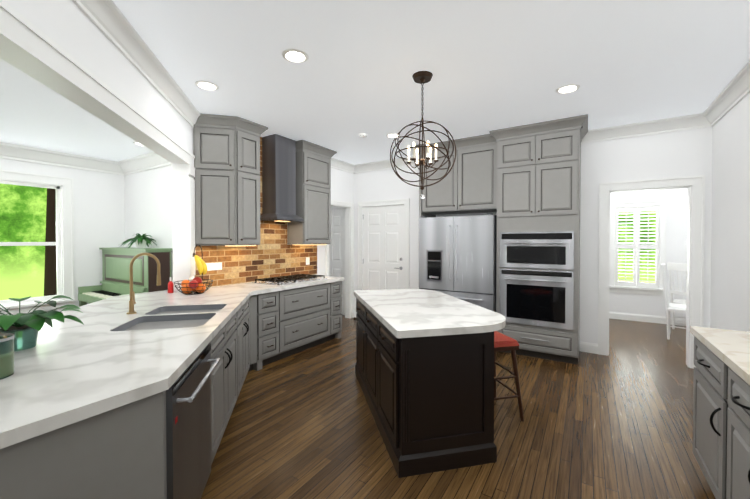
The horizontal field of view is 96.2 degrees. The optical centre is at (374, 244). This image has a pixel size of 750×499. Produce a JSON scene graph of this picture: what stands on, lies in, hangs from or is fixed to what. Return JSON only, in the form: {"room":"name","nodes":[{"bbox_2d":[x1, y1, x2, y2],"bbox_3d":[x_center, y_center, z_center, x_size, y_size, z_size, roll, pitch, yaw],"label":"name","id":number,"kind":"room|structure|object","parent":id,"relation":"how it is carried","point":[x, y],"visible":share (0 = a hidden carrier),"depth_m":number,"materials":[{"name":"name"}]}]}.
{"room":"kitchen","nodes":[
{"label":"kitchen","id":0,"kind":"room"},
{"bbox_2d":[0,158,124,314],"bbox_3d":[-5.437,-0.023,3.586,0.120,2.930,4.960,0,1,32],"label":"wall","id":1,"kind":"structure","parent":0,"point":[99,207],"depth_m":5.17,"materials":[{"name":"white paint"}]},
{"bbox_2d":[0,179,62,306],"bbox_3d":[-4.816,-0.030,4.566,0.120,1.660,0.840,0,1,32],"label":"living room window","id":2,"kind":"structure","parent":1,"relation":"in","point":[58,243],"depth_m":4.85,"materials":[{"name":"white wood"}]},
{"bbox_2d":[0,170,75,314],"bbox_3d":[-4.740,-0.029,4.518,0.060,1.898,1.100,0,1,32],"label":"window frame","id":3,"kind":"structure","parent":1,"relation":"attached to","point":[67,183],"depth_m":4.89,"materials":[{"name":"white wood"}]},
{"bbox_2d":[0,141,115,173],"bbox_3d":[-5.359,-1.211,3.452,0.140,0.188,4.840,0,1,32],"label":"crown molding","id":4,"kind":"structure","parent":1,"relation":"attached to","point":[10,151],"depth_m":4.75,"materials":[{"name":"white wood"}]},
{"bbox_2d":[0,59,151,160],"bbox_3d":[-2.489,-1.373,1.626,7.200,0.178,5.090,0,1,32],"label":"ceiling","id":5,"kind":"structure","parent":0,"point":[35,113],"depth_m":3.65,"materials":[{"name":"white paint"}]},
{"bbox_2d":[0,0,194,166],"bbox_3d":[-1.454,-1.149,0.734,0.175,0.603,6.380,0,1,-13],"label":"header beam","id":6,"kind":"structure","parent":0,"point":[69,50],"depth_m":1.96,"materials":[{"name":"white paint"}]},
{"bbox_2d":[72,0,199,127],"bbox_3d":[-1.442,-1.266,0.688,4.674,0.368,4.560,0,1,32],"label":"crown molding","id":7,"kind":"structure","parent":6,"relation":"attached to","point":[109,20],"depth_m":2.41,"materials":[{"name":"white wood"}]},
{"bbox_2d":[124,165,172,280],"bbox_3d":[-3.040,-0.040,4.933,2.490,2.930,0.120,0,1,32],"label":"wall","id":8,"kind":"structure","parent":0,"point":[148,202],"depth_m":5.07,"materials":[{"name":"white paint"}]},
{"bbox_2d":[116,151,170,175],"bbox_3d":[-3.109,-1.227,4.808,2.190,0.188,0.140,0,1,32],"label":"crown molding","id":9,"kind":"structure","parent":8,"relation":"attached to","point":[151,160],"depth_m":5.07,"materials":[{"name":"white wood"}]},
{"bbox_2d":[192,128,353,286],"bbox_3d":[-1.306,-0.043,5.232,0.120,2.930,3.140,0,1,32],"label":"wall","id":10,"kind":"structure","parent":0,"point":[342,186],"depth_m":6.09,"materials":[{"name":"white paint"}]},
{"bbox_2d":[193,113,267,245],"bbox_3d":[-1.732,-0.737,4.047,0.393,1.507,0.793,0,1,32],"label":"upper cabinet","id":11,"kind":"object","parent":10,"relation":"attached to","point":[226,151],"visible":1,"depth_m":3.92,"materials":[{"name":"grey paint"}]},
{"bbox_2d":[194,137,316,286],"bbox_3d":[-1.530,-0.502,4.750,0.009,1.994,2.085,0,1,32],"label":"backsplash","id":12,"kind":"structure","parent":10,"relation":"attached to","point":[273,254],"depth_m":4.67,"materials":[{"name":"brown brick"}]},
{"bbox_2d":[206,262,221,270],"bbox_3d":[-1.952,0.261,4.076,0.008,0.090,0.194,0,1,32],"label":"electrical outlet plate","id":13,"kind":"object","parent":12,"relation":"attached to","point":[214,266],"depth_m":4.08,"materials":[{"name":"white plastic"}]},
{"bbox_2d":[260,134,303,221],"bbox_3d":[-1.312,-0.915,4.733,0.368,1.168,0.490,0,1,32],"label":"range hood","id":14,"kind":"object","parent":12,"relation":"attached to","point":[278,178],"visible":0.94,"depth_m":4.63,"materials":[{"name":"grey metal"}]},
{"bbox_2d":[306,257,309,264],"bbox_3d":[-1.089,0.259,5.442,0.006,0.120,0.080,0,1,32],"label":"electrical outlet plate","id":15,"kind":"object","parent":12,"relation":"attached to","point":[307,258],"depth_m":5.44,"materials":[{"name":"white plastic"}]},
{"bbox_2d":[287,140,336,244],"bbox_3d":[-0.988,-0.752,5.223,0.393,1.507,0.770,0,1,32],"label":"upper cabinet","id":16,"kind":"object","parent":10,"relation":"attached to","point":[313,185],"visible":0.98,"depth_m":5.04,"materials":[{"name":"grey paint"}]},
{"bbox_2d":[325,200,353,317],"bbox_3d":[-0.684,0.306,6.193,0.148,2.208,0.798,0,1,32],"label":"door frame","id":17,"kind":"structure","parent":10,"relation":"attached to","point":[349,207],"depth_m":6.45,"materials":[{"name":"white wood"}]},
{"bbox_2d":[330,157,355,171],"bbox_3d":[-0.681,-1.445,5.992,0.105,0.143,0.901,0,1,32],"label":"crown molding","id":18,"kind":"structure","parent":10,"relation":"attached to","point":[335,163],"depth_m":6.12,"materials":[{"name":"white"}]},
{"bbox_2d":[113,0,749,164],"bbox_3d":[-0.698,-1.519,3.669,10.000,0.060,10.800,0,1,32],"label":"ceiling","id":19,"kind":"structure","parent":0,"point":[490,65],"depth_m":2.69,"materials":[{"name":"white paint"}]},
{"bbox_2d":[194,80,218,90],"bbox_3d":[-1.562,-1.478,3.127,0.207,0.008,0.207,0,1,23],"label":"recessed light","id":20,"kind":"object","parent":19,"relation":"in","point":[206,85],"depth_m":3.11,"materials":[{"name":"white plastic"}]},
{"bbox_2d":[281,49,308,62],"bbox_3d":[-0.623,-1.472,2.628,0.207,0.008,0.207,0,1,26],"label":"recessed light","id":21,"kind":"object","parent":19,"relation":"in","point":[295,55],"depth_m":2.61,"materials":[{"name":"white plastic"}]},
{"bbox_2d":[358,133,367,137],"bbox_3d":[-0.167,-1.478,4.564,0.132,0.044,0.132,0,1,32],"label":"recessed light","id":22,"kind":"object","parent":19,"relation":"attached to","point":[362,135],"visible":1,"depth_m":4.53,"materials":[{"name":"white plastic"}]},
{"bbox_2d":[386,133,400,137],"bbox_3d":[0.251,-1.496,4.607,0.207,0.008,0.207,0,1,26],"label":"recessed light","id":23,"kind":"object","parent":19,"relation":"in","point":[391,135],"depth_m":4.58,"materials":[{"name":"white plastic"}]},
{"bbox_2d":[390,71,455,198],"bbox_3d":[0.415,-0.941,2.948,0.545,1.076,0.538,0,1,32],"label":"orb chandelier","id":24,"kind":"object","parent":19,"relation":"hanging from","point":[421,77],"visible":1,"depth_m":2.92,"materials":[{"name":"brown metal"}]},
{"bbox_2d":[555,84,579,93],"bbox_3d":[1.830,-1.479,3.193,0.207,0.008,0.207,0,1,-4],"label":"recessed light","id":25,"kind":"object","parent":19,"relation":"in","point":[568,88],"depth_m":3.17,"materials":[{"name":"white"}]},
{"bbox_2d":[201,315,715,498],"bbox_3d":[-0.698,1.470,3.706,10.000,0.060,10.800,0,1,32],"label":"floor","id":26,"kind":"structure","parent":0,"point":[616,422],"depth_m":2.59,"materials":[{"name":"brown wood"}]},
{"bbox_2d":[78,247,172,306],"bbox_3d":[-3.640,0.736,4.873,1.500,1.380,0.610,0,1,32],"label":"upright piano","id":27,"kind":"object","parent":26,"relation":"on","point":[116,261],"visible":0.54,"depth_m":4.73,"materials":[{"name":"green wood"}]},
{"bbox_2d":[118,233,156,247],"bbox_3d":[-3.376,-0.062,4.833,0.546,0.215,0.532,0,1,32],"label":"fern plant","id":28,"kind":"object","parent":27,"relation":"on","point":[143,240],"visible":1,"depth_m":4.81,"materials":[{"name":"green plant"}]},
{"bbox_2d":[0,253,343,498],"bbox_3d":[-1.514,0.755,2.707,2.580,1.394,5.215,0,1,32],"label":"base unit","id":29,"kind":"object","parent":26,"relation":"on","point":[132,395],"visible":1,"depth_m":1.58,"materials":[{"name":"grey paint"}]},
{"bbox_2d":[0,333,14,379],"bbox_3d":[-1.573,0.457,1.357,0.160,0.162,0.164,0,1,32],"label":"candle jar","id":30,"kind":"object","parent":29,"relation":"on","point":[6,355],"visible":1,"depth_m":1.37,"materials":[{"name":"teal glass"}]},
{"bbox_2d":[0,295,83,350],"bbox_3d":[-1.850,0.399,1.739,0.436,0.270,0.504,0,1,32],"label":"pothos plant","id":31,"kind":"object","parent":29,"relation":"on","point":[25,328],"visible":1,"depth_m":1.72,"materials":[{"name":"green plant"}]},
{"bbox_2d":[126,253,160,313],"bbox_3d":[-1.791,0.291,2.593,0.203,0.464,0.180,0,1,32],"label":"faucet","id":32,"kind":"object","parent":29,"relation":"on","point":[132,295],"depth_m":2.57,"materials":[{"name":"gold metal"}]},
{"bbox_2d":[111,304,225,330],"bbox_3d":[-1.474,0.625,2.522,0.924,0.280,0.924,0,1,32],"label":"sink","id":33,"kind":"object","parent":29,"relation":"in","point":[173,317],"depth_m":2.51,"materials":[{"name":"grey metal"}]},
{"bbox_2d":[168,277,173,292],"bbox_3d":[-2.178,0.428,3.588,0.064,0.166,0.054,0,1,32],"label":"soap bottle","id":34,"kind":"object","parent":29,"relation":"on","point":[170,286],"visible":1,"depth_m":3.57,"materials":[{"name":"red plastic"}]},
{"bbox_2d":[171,163,194,291],"bbox_3d":[-2.134,-0.189,3.762,0.185,1.392,0.196,0,1,-13],"label":"fluted column","id":35,"kind":"structure","parent":29,"relation":"on","point":[183,200],"depth_m":3.67,"materials":[{"name":"white paint"}]},
{"bbox_2d":[174,245,212,294],"bbox_3d":[-1.912,0.254,3.548,0.370,0.512,0.370,0,1,32],"label":"fruit basket","id":36,"kind":"object","parent":29,"relation":"on","point":[194,285],"visible":1,"depth_m":3.51,"materials":[{"name":"food"}]},
{"bbox_2d":[252,274,326,285],"bbox_3d":[-1.161,0.474,4.691,0.510,0.048,0.910,0,1,32],"label":"cooktop","id":37,"kind":"object","parent":29,"relation":"in","point":[299,278],"depth_m":4.54,"materials":[{"name":"black metal"}]},
{"bbox_2d":[355,333,496,477],"bbox_3d":[0.298,1.007,2.996,1.673,0.882,1.673,0,1,32],"label":"kitchen island","id":38,"kind":"object","parent":26,"relation":"on","point":[424,369],"depth_m":2.20,"materials":[{"name":"black wood"}]},
{"bbox_2d":[354,289,505,352],"bbox_3d":[0.300,0.543,2.995,1.720,0.046,1.720,0,1,32],"label":"island countertop","id":39,"kind":"structure","parent":38,"relation":"on","point":[430,317],"depth_m":2.51,"materials":[{"name":"white stone"}]},
{"bbox_2d":[419,213,496,311],"bbox_3d":[1.279,0.499,4.979,1.075,1.849,0.799,0,1,32],"label":"fridge","id":40,"kind":"object","parent":26,"relation":"on","point":[457,256],"visible":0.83,"depth_m":4.62,"materials":[{"name":"grey metal"}]},
{"bbox_2d":[494,331,523,420],"bbox_3d":[0.978,1.121,2.924,0.428,0.661,0.428,0,1,-13],"label":"counter stool","id":41,"kind":"object","parent":26,"relation":"on","point":[502,342],"visible":0.38,"depth_m":2.78,"materials":[{"name":"brown wood"}]},
{"bbox_2d":[496,116,583,364],"bbox_3d":[2.174,-0.033,4.470,0.935,2.926,0.698,0,1,32],"label":"tall cabinet","id":42,"kind":"object","parent":26,"relation":"on","point":[523,182],"depth_m":4.16,"materials":[{"name":"grey paint"}]},
{"bbox_2d":[661,264,685,339],"bbox_3d":[4.672,0.863,5.099,0.505,1.120,0.440,1,1,42],"label":"dining chair","id":43,"kind":"object","parent":26,"relation":"on","point":[674,307],"visible":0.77,"depth_m":5.07,"materials":[{"name":"white wood"}]},
{"bbox_2d":[667,263,686,328],"bbox_3d":[5.179,0.859,5.462,0.505,1.120,0.440,0,1,2],"label":"dining chair","id":44,"kind":"object","parent":26,"relation":"on","point":[677,267],"visible":0.4,"depth_m":5.56,"materials":[{"name":"white wood"}]},
{"bbox_2d":[690,326,749,498],"bbox_3d":[1.073,1.020,0.096,0.647,0.929,4.625,0,1,32],"label":"base cabinet","id":45,"kind":"object","parent":26,"relation":"on","point":[721,413],"depth_m":1.73,"materials":[{"name":"grey paint"}]},
{"bbox_2d":[340,127,712,350],"bbox_3d":[1.184,-0.048,5.585,6.590,2.930,0.120,0,1,32],"label":"wall","id":46,"kind":"structure","parent":0,"point":[683,153],"depth_m":4.42,"materials":[{"name":"white paint"}]},
{"bbox_2d":[329,208,344,314],"bbox_3d":[-0.912,0.333,6.850,0.772,2.114,0.093,0,1,32],"label":"pantry door","id":47,"kind":"structure","parent":46,"relation":"in","point":[337,256],"depth_m":6.74,"materials":[{"name":"white"}]},
{"bbox_2d":[363,205,403,289],"bbox_3d":[0.144,0.341,6.181,0.892,2.114,0.093,0,1,32],"label":"back door","id":48,"kind":"structure","parent":46,"relation":"in","point":[383,247],"depth_m":6.18,"materials":[{"name":"white wood"}]},
{"bbox_2d":[357,198,409,289],"bbox_3d":[0.135,0.296,6.166,1.096,2.228,0.028,0,1,32],"label":"door frame","id":49,"kind":"structure","parent":46,"relation":"attached to","point":[406,202],"depth_m":6.10,"materials":[{"name":"white wood"}]},
{"bbox_2d":[349,155,418,173],"bbox_3d":[0.256,-1.445,6.022,1.655,0.143,0.105,0,1,32],"label":"crown molding","id":50,"kind":"structure","parent":46,"relation":"attached to","point":[385,164],"depth_m":6.10,"materials":[{"name":"white"}]},
{"bbox_2d":[420,134,495,213],"bbox_3d":[1.338,-1.000,5.065,1.123,1.007,0.567,0,1,32],"label":"upper cabinet","id":51,"kind":"object","parent":46,"relation":"attached to","point":[470,185],"depth_m":4.79,"materials":[{"name":"grey paint"}]},
{"bbox_2d":[581,113,699,143],"bbox_3d":[3.222,-1.422,4.144,1.165,0.143,0.105,0,1,32],"label":"crown molding","id":52,"kind":"structure","parent":46,"relation":"attached to","point":[686,122],"depth_m":4.10,"materials":[{"name":"white wood"}]},
{"bbox_2d":[598,175,704,368],"bbox_3d":[3.382,0.316,4.181,1.006,2.238,0.148,0,1,32],"label":"door frame","id":53,"kind":"structure","parent":46,"relation":"attached to","point":[695,185],"depth_m":4.23,"materials":[{"name":"white wood"}]},
{"bbox_2d":[609,188,687,318],"bbox_3d":[4.851,-0.057,6.282,3.040,2.930,0.120,0,1,32],"label":"wall","id":54,"kind":"structure","parent":0,"point":[676,246],"depth_m":5.99,"materials":[{"name":"white paint"}]},
{"bbox_2d":[615,206,659,287],"bbox_3d":[4.857,0.034,6.247,0.650,1.490,0.134,0,1,32],"label":"window shutters","id":55,"kind":"object","parent":54,"relation":"attached to","point":[636,242],"visible":1,"depth_m":6.21,"materials":[{"name":"white wood"}]},
{"bbox_2d":[609,312,685,325],"bbox_3d":[4.814,1.344,6.241,2.800,0.129,0.016,0,1,32],"label":"baseboard","id":56,"kind":"structure","parent":54,"relation":"attached to","point":[612,315],"depth_m":6.16,"materials":[{"name":"white wood"}]},
{"bbox_2d":[710,93,749,331],"bbox_3d":[1.871,0.013,0.623,0.120,2.930,7.770,0,1,32],"label":"wall","id":57,"kind":"structure","parent":0,"point":[730,267],"depth_m":3.30,"materials":[{"name":"white paint"}]},
{"bbox_2d":[700,61,749,127],"bbox_3d":[1.744,-1.379,0.616,0.105,0.143,7.650,0,1,32],"label":"crown molding","id":58,"kind":"structure","parent":57,"relation":"attached to","point":[738,88],"depth_m":3.23,"materials":[{"name":"white wood"}]},
{"label":"outside","id":59,"kind":"structure","parent":0,"visible":0},
{"bbox_2d":[0,184,46,299],"bbox_3d":[-7.896,-2.102,7.154,0.100,9.000,16.000,0,1,32],"label":"trees","id":60,"kind":"object","parent":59,"point":[22,216],"depth_m":7.36,"materials":[{"name":"green plant"}]},
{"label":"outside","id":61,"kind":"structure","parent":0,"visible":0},
{"bbox_2d":[44,188,56,295],"bbox_3d":[-7.194,-0.860,7.612,0.259,6.510,1.358,0,1,32],"label":"trunk","id":62,"kind":"object","parent":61,"point":[50,281],"visible":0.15,"depth_m":7.44,"materials":[{"name":"black"}]},
{"bbox_2d":[615,211,655,282],"bbox_3d":[6.436,-1.615,8.206,12.000,8.000,0.100,0,1,32],"label":"garden","id":63,"kind":"object","parent":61,"point":[622,270],"depth_m":8.17,"materials":[{"name":"green plant"}]}
]}

